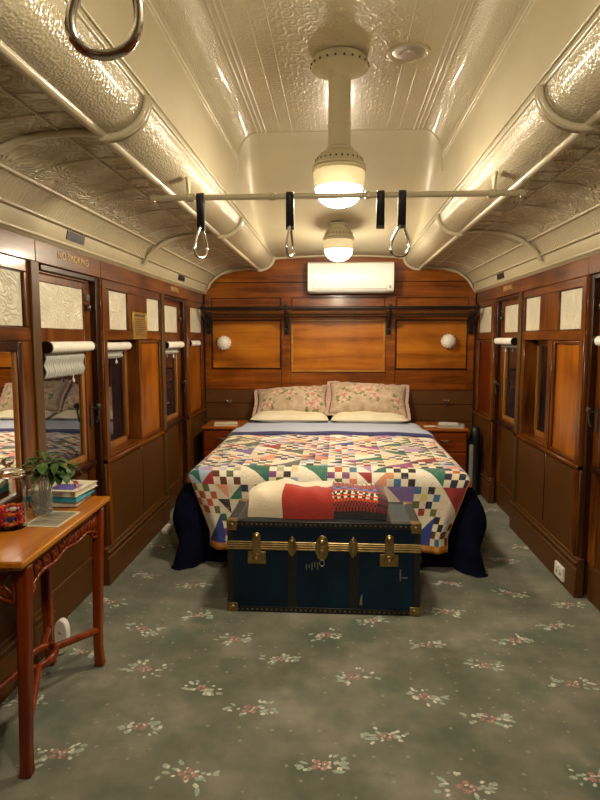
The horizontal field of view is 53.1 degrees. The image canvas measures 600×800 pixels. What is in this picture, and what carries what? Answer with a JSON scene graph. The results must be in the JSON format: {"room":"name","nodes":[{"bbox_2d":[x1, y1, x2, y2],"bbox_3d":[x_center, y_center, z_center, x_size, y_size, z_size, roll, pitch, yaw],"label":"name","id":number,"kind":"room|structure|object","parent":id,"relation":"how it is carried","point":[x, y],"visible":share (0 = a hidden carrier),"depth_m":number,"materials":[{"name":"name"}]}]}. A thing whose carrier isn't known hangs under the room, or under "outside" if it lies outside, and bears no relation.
{"room":"train carriage","nodes":[
{"label":"train carriage","id":0,"kind":"room"},
{"bbox_2d":[0,228,205,703],"bbox_3d":[-1.221,0.238,2.268,0.162,1.860,7.300,0,6,4],"label":"wall","id":1,"kind":"structure","parent":0,"point":[141,502],"depth_m":3.44,"materials":[{"name":"brown wood"}]},
{"bbox_2d":[0,267,23,326],"bbox_3d":[-1.192,-0.388,2.196,0.040,0.230,0.610,0,6,4],"label":"window","id":2,"kind":"structure","parent":1,"relation":"in","point":[11,297],"depth_m":2.42,"materials":[{"name":"beige glass"}]},
{"bbox_2d":[0,341,27,500],"bbox_3d":[-1.189,0.124,2.193,0.054,0.673,0.620,0,6,4],"label":"mirror","id":3,"kind":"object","parent":1,"relation":"in","point":[12,412],"depth_m":2.43,"materials":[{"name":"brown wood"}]},
{"bbox_2d":[42,341,96,382],"bbox_3d":[-1.132,-0.185,2.954,0.069,0.211,0.500,0,6,4],"label":"roller blind","id":4,"kind":"object","parent":1,"relation":"attached to","point":[63,359],"visible":1,"depth_m":2.91,"materials":[{"name":"beige fabric"}]},
{"bbox_2d":[38,251,106,588],"bbox_3d":[-1.152,0.090,3.014,0.104,1.604,0.696,0,6,4],"label":"door","id":5,"kind":"structure","parent":1,"relation":"in","point":[69,301],"depth_m":3.09,"materials":[{"name":"brown wood"}]},
{"bbox_2d":[109,290,126,330],"bbox_3d":[-1.105,-0.530,3.576,0.040,0.230,0.310,0,6,4],"label":"window","id":6,"kind":"structure","parent":1,"relation":"in","point":[117,300],"depth_m":3.58,"materials":[{"name":"beige glass"}]},
{"bbox_2d":[108,340,141,456],"bbox_3d":[-1.128,-0.032,3.700,0.115,0.674,0.550,0,6,4],"label":"window","id":7,"kind":"structure","parent":1,"relation":"in","point":[118,376],"depth_m":3.83,"materials":[{"name":"brown wood"}]},
{"bbox_2d":[108,341,132,363],"bbox_3d":[-1.121,-0.286,3.640,0.064,0.141,0.455,0,6,4],"label":"roller blind","id":8,"kind":"object","parent":7,"relation":"attached to","point":[115,349],"visible":0.64,"depth_m":3.67,"materials":[{"name":"beige fabric"}]},
{"bbox_2d":[132,312,146,338],"bbox_3d":[-1.049,-0.484,3.925,0.011,0.173,0.270,0,6,4],"label":"brass plaque","id":9,"kind":"object","parent":1,"relation":"attached to","point":[139,320],"visible":1,"depth_m":3.92,"materials":[{"name":"gold metal"}]},
{"bbox_2d":[141,340,161,438],"bbox_3d":[-1.064,-0.088,4.239,0.044,0.671,0.460,0,6,4],"label":"wood panel","id":10,"kind":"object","parent":1,"relation":"in","point":[150,349],"depth_m":4.27,"materials":[{"name":"orange wood"}]},
{"bbox_2d":[147,298,158,331],"bbox_3d":[-1.063,-0.600,4.246,0.040,0.230,0.300,0,6,4],"label":"window","id":11,"kind":"structure","parent":1,"relation":"in","point":[152,304],"depth_m":4.26,"materials":[{"name":"beige glass"}]},
{"bbox_2d":[165,341,184,357],"bbox_3d":[-1.014,-0.402,4.807,0.069,0.136,0.500,0,6,4],"label":"roller blind","id":12,"kind":"object","parent":1,"relation":"attached to","point":[170,347],"visible":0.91,"depth_m":4.79,"materials":[{"name":"beige fabric"}]},
{"bbox_2d":[164,286,187,486],"bbox_3d":[-1.034,-0.102,4.875,0.104,1.604,0.686,0,6,4],"label":"door","id":13,"kind":"structure","parent":1,"relation":"in","point":[174,307],"depth_m":5.04,"materials":[{"name":"brown wood"}]},
{"bbox_2d":[190,307,200,332],"bbox_3d":[-0.982,-0.732,5.527,0.040,0.230,0.460,0,6,4],"label":"window","id":14,"kind":"structure","parent":1,"relation":"in","point":[195,313],"depth_m":5.54,"materials":[{"name":"beige glass"}]},
{"bbox_2d":[189,339,202,413],"bbox_3d":[-0.981,-0.224,5.559,0.044,0.671,0.520,0,6,4],"label":"window","id":15,"kind":"structure","parent":1,"relation":"in","point":[196,369],"depth_m":5.62,"materials":[{"name":"orange wood"}]},
{"bbox_2d":[189,340,201,345],"bbox_3d":[-0.974,-0.444,5.486,0.065,0.206,0.380,0,6,4],"label":"roller blind","id":16,"kind":"object","parent":15,"relation":"attached to","point":[192,343],"visible":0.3,"depth_m":5.45,"materials":[{"name":"beige fabric"}]},
{"bbox_2d":[0,0,599,294],"bbox_3d":[0.137,-1.037,2.075,2.660,0.804,7.350,0,6,4],"label":"ceiling","id":17,"kind":"structure","parent":0,"point":[34,30],"depth_m":2.57,"materials":[{"name":"beige paint"}]},
{"bbox_2d":[66,230,84,244],"bbox_3d":[-1.076,-0.777,2.879,0.013,0.042,0.190,0,6,4],"label":"plate","id":18,"kind":"object","parent":17,"relation":"attached to","point":[71,236],"visible":1,"depth_m":2.87,"materials":[{"name":"black plastic"}]},
{"bbox_2d":[178,275,184,281],"bbox_3d":[-0.953,-0.978,4.825,0.013,0.042,0.190,0,6,4],"label":"plate","id":19,"kind":"object","parent":17,"relation":"attached to","point":[181,278],"visible":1,"depth_m":4.81,"materials":[{"name":"black plastic"}]},
{"bbox_2d":[150,171,525,201],"bbox_3d":[0.144,-0.889,2.518,1.576,0.097,0.070,0,6,4],"label":"grab rail","id":20,"kind":"object","parent":17,"relation":"attached to","point":[490,193],"visible":1,"depth_m":2.51,"materials":[{"name":"metal"}]},
{"bbox_2d":[193,193,207,258],"bbox_3d":[-0.425,-0.742,2.564,0.039,0.277,0.088,2,6,16],"label":"strap","id":21,"kind":"object","parent":20,"relation":"hanging from","point":[200,203],"visible":1,"depth_m":2.55,"materials":[{"name":"black leather"}]},
{"bbox_2d":[285,192,293,258],"bbox_3d":[-0.043,-0.739,2.540,0.034,0.277,0.089,0,6,4],"label":"strap","id":22,"kind":"object","parent":20,"relation":"hanging from","point":[289,195],"visible":1,"depth_m":2.53,"materials":[{"name":"black leather"}]},
{"bbox_2d":[376,190,384,228],"bbox_3d":[0.337,-0.798,2.515,0.034,0.156,0.037,0,6,4],"label":"strap","id":23,"kind":"object","parent":20,"relation":"hanging from","point":[380,200],"visible":0.98,"depth_m":2.50,"materials":[{"name":"black leather"}]},
{"bbox_2d":[389,190,410,257],"bbox_3d":[0.420,-0.737,2.516,0.091,0.277,0.037,0,6,4],"label":"strap","id":24,"kind":"object","parent":20,"relation":"hanging from","point":[401,214],"visible":0.99,"depth_m":2.51,"materials":[{"name":"black leather"}]},
{"bbox_2d":[323,222,354,260],"bbox_3d":[0.294,-1.202,4.571,0.242,0.281,0.242,0,6,4],"label":"ceiling lamp","id":25,"kind":"object","parent":17,"relation":"hanging from","point":[338,240],"visible":1,"depth_m":4.49,"materials":[{"name":"white glass"}]},
{"bbox_2d":[310,47,369,207],"bbox_3d":[0.175,-1.183,2.667,0.263,0.635,0.260,0,6,4],"label":"ceiling lamp","id":26,"kind":"object","parent":17,"relation":"hanging from","point":[338,168],"visible":0.97,"depth_m":2.60,"materials":[{"name":"white plastic"}]},
{"bbox_2d":[205,128,475,293],"bbox_3d":[0.299,-1.306,4.631,2.604,0.805,2.117,0,6,4],"label":"trim","id":27,"kind":"structure","parent":17,"relation":"attached to","point":[416,129],"depth_m":3.58,"materials":[{"name":"beige paint"}]},
{"bbox_2d":[0,95,274,288],"bbox_3d":[-0.740,-0.916,2.898,0.662,0.295,5.754,0,6,4],"label":"trim","id":28,"kind":"structure","parent":27,"relation":"attached to","point":[140,122],"depth_m":1.93,"materials":[{"name":"beige paint"}]},
{"bbox_2d":[0,0,291,292],"bbox_3d":[-0.639,-1.057,2.182,1.009,0.795,7.468,0,6,4],"label":"trim","id":29,"kind":"structure","parent":27,"relation":"attached to","point":[6,53],"depth_m":2.37,"materials":[{"name":"beige paint"}]},
{"bbox_2d":[387,42,430,63],"bbox_3d":[0.467,-1.485,2.577,0.188,0.015,0.188,0,6,4],"label":"ceiling vent","id":30,"kind":"object","parent":17,"relation":"in","point":[410,52],"visible":1,"depth_m":2.56,"materials":[{"name":"metal"}]},
{"bbox_2d":[392,46,424,59],"bbox_3d":[0.467,-1.485,2.577,0.144,0.014,0.144,0,6,4],"label":"grille","id":31,"kind":"object","parent":30,"relation":"attached to","point":[398,52],"depth_m":2.56,"materials":[{"name":"metal"}]},
{"bbox_2d":[387,0,599,291],"bbox_3d":[0.920,-1.047,2.084,1.009,0.795,7.468,0,6,4],"label":"trim","id":32,"kind":"structure","parent":17,"relation":"attached to","point":[595,118],"depth_m":2.57,"materials":[{"name":"beige paint"}]},
{"bbox_2d":[497,272,504,279],"bbox_3d":[1.560,-0.962,4.667,0.013,0.042,0.190,0,6,4],"label":"plate","id":33,"kind":"object","parent":17,"relation":"attached to","point":[501,275],"visible":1,"depth_m":4.66,"materials":[{"name":"black plastic"}]},
{"bbox_2d":[403,85,599,287],"bbox_3d":[1.108,-0.904,2.782,0.662,0.295,5.754,0,6,4],"label":"trim","id":34,"kind":"structure","parent":17,"relation":"attached to","point":[545,111],"depth_m":1.88,"materials":[{"name":"beige paint"}]},
{"bbox_3d":[0.028,-0.699,0.681,1.576,0.097,0.070,0,6,4],"label":"grab rail","id":35,"kind":"object","parent":17,"relation":"attached to","visible":0},
{"bbox_2d":[64,0,143,60],"bbox_3d":[-0.234,-0.549,0.713,0.090,0.280,0.038,0,6,4],"label":"strap","id":36,"kind":"object","parent":35,"relation":"hanging from","point":[123,49],"visible":1,"depth_m":0.72,"materials":[{"name":"silver metal"}]},
{"bbox_2d":[0,494,599,799],"bbox_3d":[0.135,1.196,2.281,2.920,0.052,7.500,0,6,4],"label":"floor","id":37,"kind":"structure","parent":0,"point":[492,692],"depth_m":2.34,"materials":[{"name":"green carpet"}]},
{"bbox_2d":[0,496,109,778],"bbox_3d":[-0.974,0.811,2.223,0.307,0.730,0.765,0,6,2],"label":"console table","id":38,"kind":"object","parent":37,"relation":"on","point":[20,549],"visible":0.84,"depth_m":2.05,"materials":[{"name":"brown wood"}]},
{"bbox_2d":[0,457,27,531],"bbox_3d":[-1.027,0.327,2.119,0.116,0.254,0.116,0,6,4],"label":"glass jar","id":39,"kind":"object","parent":38,"relation":"on","point":[13,491],"visible":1,"depth_m":2.08,"materials":[{"name":"clear glass"}]},
{"bbox_2d":[29,473,52,515],"bbox_3d":[-0.986,0.361,2.291,0.081,0.150,0.081,0,6,4],"label":"glass vase","id":40,"kind":"object","parent":38,"relation":"on","point":[41,491],"visible":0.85,"depth_m":2.26,"materials":[{"name":"clear glass"}]},
{"bbox_2d":[21,450,82,488],"bbox_3d":[-0.950,0.308,2.276,0.232,0.220,0.177,0,6,4],"label":"leafy cutting","id":41,"kind":"object","parent":40,"relation":"in","point":[58,472],"visible":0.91,"depth_m":2.26,"materials":[{"name":"green plant"}]},
{"bbox_2d":[26,511,79,527],"bbox_3d":[-0.920,0.441,2.232,0.130,0.003,0.195,0,6,4],"label":"leaflet","id":42,"kind":"object","parent":38,"relation":"on","point":[55,519],"visible":0.79,"depth_m":2.22,"materials":[{"name":"beige paper"}]},
{"bbox_2d":[29,494,91,507],"bbox_3d":[-0.980,0.407,2.466,0.190,0.024,0.170,0,6,1],"label":"book","id":43,"kind":"object","parent":38,"relation":"on","point":[55,504],"visible":0.41,"depth_m":2.38,"materials":[{"name":"paper"}]},
{"bbox_2d":[27,488,94,501],"bbox_3d":[-0.975,0.384,2.464,0.200,0.022,0.180,0,6,4],"label":"book","id":44,"kind":"object","parent":43,"relation":"on","point":[80,497],"visible":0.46,"depth_m":2.38,"materials":[{"name":"teal paper"}]},
{"bbox_2d":[28,480,97,496],"bbox_3d":[-0.970,0.361,2.466,0.200,0.023,0.190,1,6,7],"label":"book","id":45,"kind":"object","parent":44,"relation":"on","point":[63,490],"visible":0.61,"depth_m":2.43,"materials":[{"name":"paper"}]},
{"bbox_2d":[53,484,81,489],"bbox_3d":[-0.951,0.353,2.437,0.105,0.001,0.090,1,6,7],"label":"picture","id":46,"kind":"object","parent":45,"relation":"on","point":[63,486],"depth_m":2.43},
{"bbox_2d":[54,618,69,653],"bbox_3d":[-1.063,1.052,2.677,0.068,0.152,0.051,0,6,4],"label":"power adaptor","id":47,"kind":"object","parent":37,"relation":"on","point":[62,627],"visible":0.7,"depth_m":2.66,"materials":[{"name":"white plastic"}]},
{"bbox_2d":[161,522,172,533],"bbox_3d":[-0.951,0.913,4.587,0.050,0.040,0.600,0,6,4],"label":"power adaptor","id":48,"kind":"object","parent":37,"relation":"on","point":[167,528],"visible":0.9,"depth_m":4.33,"materials":[{"name":"white plastic"}]},
{"bbox_2d":[201,420,250,458],"bbox_3d":[-0.678,0.522,5.601,0.383,0.610,0.481,0,6,4],"label":"nightstand","id":49,"kind":"object","parent":37,"relation":"on","point":[213,436],"visible":0.25,"depth_m":5.38,"materials":[{"name":"brown wood"}]},
{"bbox_2d":[214,421,237,425],"bbox_3d":[-0.678,0.217,5.505,0.210,0.016,0.160,-1,6,-5],"label":"notebook","id":50,"kind":"object","parent":49,"relation":"on","point":[236,422],"visible":1,"depth_m":5.46,"materials":[{"name":"paper"}]},
{"bbox_2d":[227,499,422,616],"bbox_3d":[0.128,0.832,3.228,1.041,0.481,0.453,0,6,4],"label":"trunk","id":51,"kind":"object","parent":37,"relation":"on","point":[319,566],"visible":1,"depth_m":3.04,"materials":[{"name":"leather"}]},
{"bbox_2d":[248,478,387,520],"bbox_3d":[0.094,0.512,3.194,0.727,0.163,0.302,0,6,4],"label":"knitted blanket","id":52,"kind":"object","parent":51,"relation":"on","point":[286,498],"visible":1,"depth_m":3.07,"materials":[{"name":"fabric"}]},
{"bbox_2d":[415,422,468,471],"bbox_3d":[1.282,0.535,5.479,0.410,0.610,0.481,0,6,4],"label":"base cabinet","id":53,"kind":"object","parent":37,"relation":"on","point":[453,441],"visible":0.2,"depth_m":5.25,"materials":[{"name":"brown wood"}]},
{"bbox_2d":[437,423,463,428],"bbox_3d":[1.359,0.229,5.397,0.230,0.014,0.220,2,6,15],"label":"magazine","id":54,"kind":"object","parent":53,"relation":"on","point":[460,425],"visible":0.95,"depth_m":5.32,"materials":[{"name":"paper"}]},
{"bbox_2d":[439,422,457,424],"bbox_3d":[1.341,0.213,5.427,0.160,0.012,0.120,1,6,9],"label":"notebook","id":55,"kind":"object","parent":54,"relation":"on","point":[440,423],"visible":1,"depth_m":5.39,"materials":[{"name":"white paper"}]},
{"bbox_2d":[467,426,479,494],"bbox_3d":[1.566,0.541,5.390,0.122,0.616,0.128,0,6,4],"label":"heater","id":56,"kind":"object","parent":37,"relation":"on","point":[473,445],"visible":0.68,"depth_m":5.35,"materials":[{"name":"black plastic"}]},
{"bbox_2d":[204,257,475,472],"bbox_3d":[0.366,-0.289,5.804,2.600,2.182,0.070,0,6,4],"label":"wall","id":57,"kind":"structure","parent":0,"point":[316,351],"depth_m":5.75,"materials":[{"name":"brown wood"}]},
{"bbox_2d":[217,336,230,349],"bbox_3d":[-0.736,-0.549,5.782,0.144,0.141,0.100,0,6,4],"label":"wall light","id":58,"kind":"object","parent":57,"relation":"attached to","point":[224,343],"visible":1,"depth_m":5.75,"materials":[{"name":"white glass"}]},
{"bbox_2d":[200,303,479,333],"bbox_3d":[0.355,-0.753,5.592,2.540,0.268,0.274,0,6,4],"label":"luggage rack","id":59,"kind":"object","parent":57,"relation":"attached to","point":[471,315],"visible":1,"depth_m":5.52,"materials":[{"name":"metal"}]},
{"bbox_2d":[308,262,393,293],"bbox_3d":[0.471,-1.138,5.589,0.790,0.282,0.200,0,6,4],"label":"air conditioner","id":60,"kind":"object","parent":57,"relation":"attached to","point":[323,277],"visible":1,"depth_m":5.50,"materials":[{"name":"white plastic"}]},
{"bbox_2d":[441,334,455,348],"bbox_3d":[1.401,-0.553,5.646,0.144,0.141,0.100,0,6,4],"label":"wall light","id":61,"kind":"object","parent":57,"relation":"attached to","point":[448,340],"visible":1,"depth_m":5.62,"materials":[{"name":"white glass"}]},
{"bbox_2d":[472,253,599,610],"bbox_3d":[1.492,0.256,2.098,0.162,1.860,7.300,0,6,4],"label":"wall","id":62,"kind":"structure","parent":0,"point":[542,507],"depth_m":3.78,"materials":[{"name":"brown wood"}]},
{"bbox_2d":[476,339,490,416],"bbox_3d":[1.669,-0.206,5.383,0.044,0.671,0.500,0,6,4],"label":"wall panel","id":63,"kind":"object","parent":62,"relation":"in","point":[484,345],"depth_m":5.45,"materials":[{"name":"red wood"}]},
{"bbox_2d":[479,306,491,332],"bbox_3d":[1.672,-0.713,5.341,0.040,0.230,0.460,0,6,4],"label":"window","id":64,"kind":"structure","parent":62,"relation":"in","point":[485,312],"depth_m":5.36,"materials":[{"name":"white glass"}]},
{"bbox_2d":[491,284,518,492],"bbox_3d":[1.636,-0.085,4.708,0.104,1.604,0.686,0,6,4],"label":"door","id":65,"kind":"structure","parent":62,"relation":"in","point":[504,382],"depth_m":4.87,"materials":[{"name":"brown wood"}]},
{"bbox_2d":[493,337,516,351],"bbox_3d":[1.616,-0.432,4.708,0.069,0.116,0.520,0,6,4],"label":"roller blind","id":66,"kind":"object","parent":62,"relation":"attached to","point":[505,342],"visible":0.97,"depth_m":4.64,"materials":[{"name":"beige fabric"}]},
{"bbox_2d":[525,295,540,331],"bbox_3d":[1.589,-0.578,4.040,0.040,0.230,0.320,0,6,4],"label":"window","id":67,"kind":"structure","parent":62,"relation":"in","point":[533,303],"depth_m":4.06,"materials":[{"name":"white glass"}]},
{"bbox_2d":[521,340,547,446],"bbox_3d":[1.610,-0.061,3.986,0.115,0.674,0.470,0,6,4],"label":"window","id":68,"kind":"structure","parent":62,"relation":"in","point":[537,436],"depth_m":4.13,"materials":[{"name":"brown wood"}]},
{"bbox_2d":[554,560,564,581],"bbox_3d":[1.487,0.981,3.442,0.018,0.080,0.130,0,6,4],"label":"power outlet","id":69,"kind":"object","parent":62,"relation":"attached to","point":[559,570],"visible":1,"depth_m":3.42,"materials":[{"name":"white plastic"}]},
{"bbox_2d":[549,340,579,461],"bbox_3d":[1.549,-0.009,3.477,0.044,0.671,0.420,0,6,4],"label":"wall panel","id":70,"kind":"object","parent":62,"relation":"in","point":[565,361],"depth_m":3.50,"materials":[{"name":"orange wood"}]},
{"bbox_2d":[559,287,582,329],"bbox_3d":[1.548,-0.511,3.385,0.040,0.230,0.340,0,6,4],"label":"window","id":71,"kind":"structure","parent":62,"relation":"in","point":[571,299],"depth_m":3.39,"materials":[{"name":"white glass"}]},
{"bbox_2d":[578,273,599,570],"bbox_3d":[1.518,0.107,2.846,0.104,1.604,0.696,0,6,4],"label":"door","id":72,"kind":"structure","parent":62,"relation":"in","point":[589,524],"depth_m":3.14,"materials":[{"name":"brown wood"}]},
{"bbox_2d":[592,335,599,346],"bbox_3d":[1.494,-0.218,2.784,0.069,0.166,0.500,0,6,4],"label":"roller blind","id":73,"kind":"object","parent":62,"relation":"attached to","point":[596,340],"visible":1,"depth_m":3.00,"materials":[{"name":"beige fabric"}]},
{"bbox_3d":[0.236,0.633,4.755,1.510,0.563,2.100,0,6,4],"label":"bed","id":74,"kind":"object","parent":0,"visible":0},
{"bbox_2d":[171,482,487,577],"bbox_3d":[0.217,0.663,4.413,2.004,0.573,1.756,0,6,4],"label":"bed skirt","id":75,"kind":"object","parent":74,"relation":"on","point":[467,532],"visible":0.22,"depth_m":3.65,"materials":[{"name":"blue fabric"}]},
{"bbox_2d":[187,435,471,553],"bbox_3d":[0.203,0.590,4.232,1.733,0.494,1.412,0,6,4],"label":"patchwork quilt","id":76,"kind":"object","parent":75,"relation":"on","point":[417,470],"visible":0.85,"depth_m":3.62,"materials":[{"name":"fabric"}]},
{"bbox_2d":[227,421,435,439],"bbox_3d":[0.265,0.302,5.180,1.726,0.158,0.687,0,6,4],"label":"sheet","id":77,"kind":"object","parent":75,"relation":"on","point":[259,428],"visible":0.84,"depth_m":5.03,"materials":[{"name":"fabric"}]},
{"bbox_2d":[250,410,327,421],"bbox_3d":[-0.087,0.144,5.581,0.710,0.120,0.399,0,6,4],"label":"pillow","id":78,"kind":"object","parent":77,"relation":"on","point":[286,415],"visible":0.72,"depth_m":5.42,"materials":[{"name":"beige fabric"}]},
{"bbox_2d":[252,385,330,416],"bbox_3d":[-0.079,0.013,5.688,0.745,0.301,0.319,0,6,4],"label":"floral pillow","id":79,"kind":"object","parent":78,"relation":"on","point":[314,398],"visible":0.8,"depth_m":5.59,"materials":[{"name":"fabric"}]},
{"bbox_2d":[331,411,407,422],"bbox_3d":[0.631,0.149,5.536,0.690,0.120,0.399,0,6,4],"label":"pillow","id":80,"kind":"object","parent":77,"relation":"on","point":[360,416],"visible":0.66,"depth_m":5.37,"materials":[{"name":"beige fabric"}]},
{"bbox_2d":[325,381,410,419],"bbox_3d":[0.638,0.000,5.625,0.797,0.339,0.327,0,6,4],"label":"floral pillow","id":81,"kind":"object","parent":80,"relation":"on","point":[342,396],"visible":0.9,"depth_m":5.52,"materials":[{"name":"fabric"}]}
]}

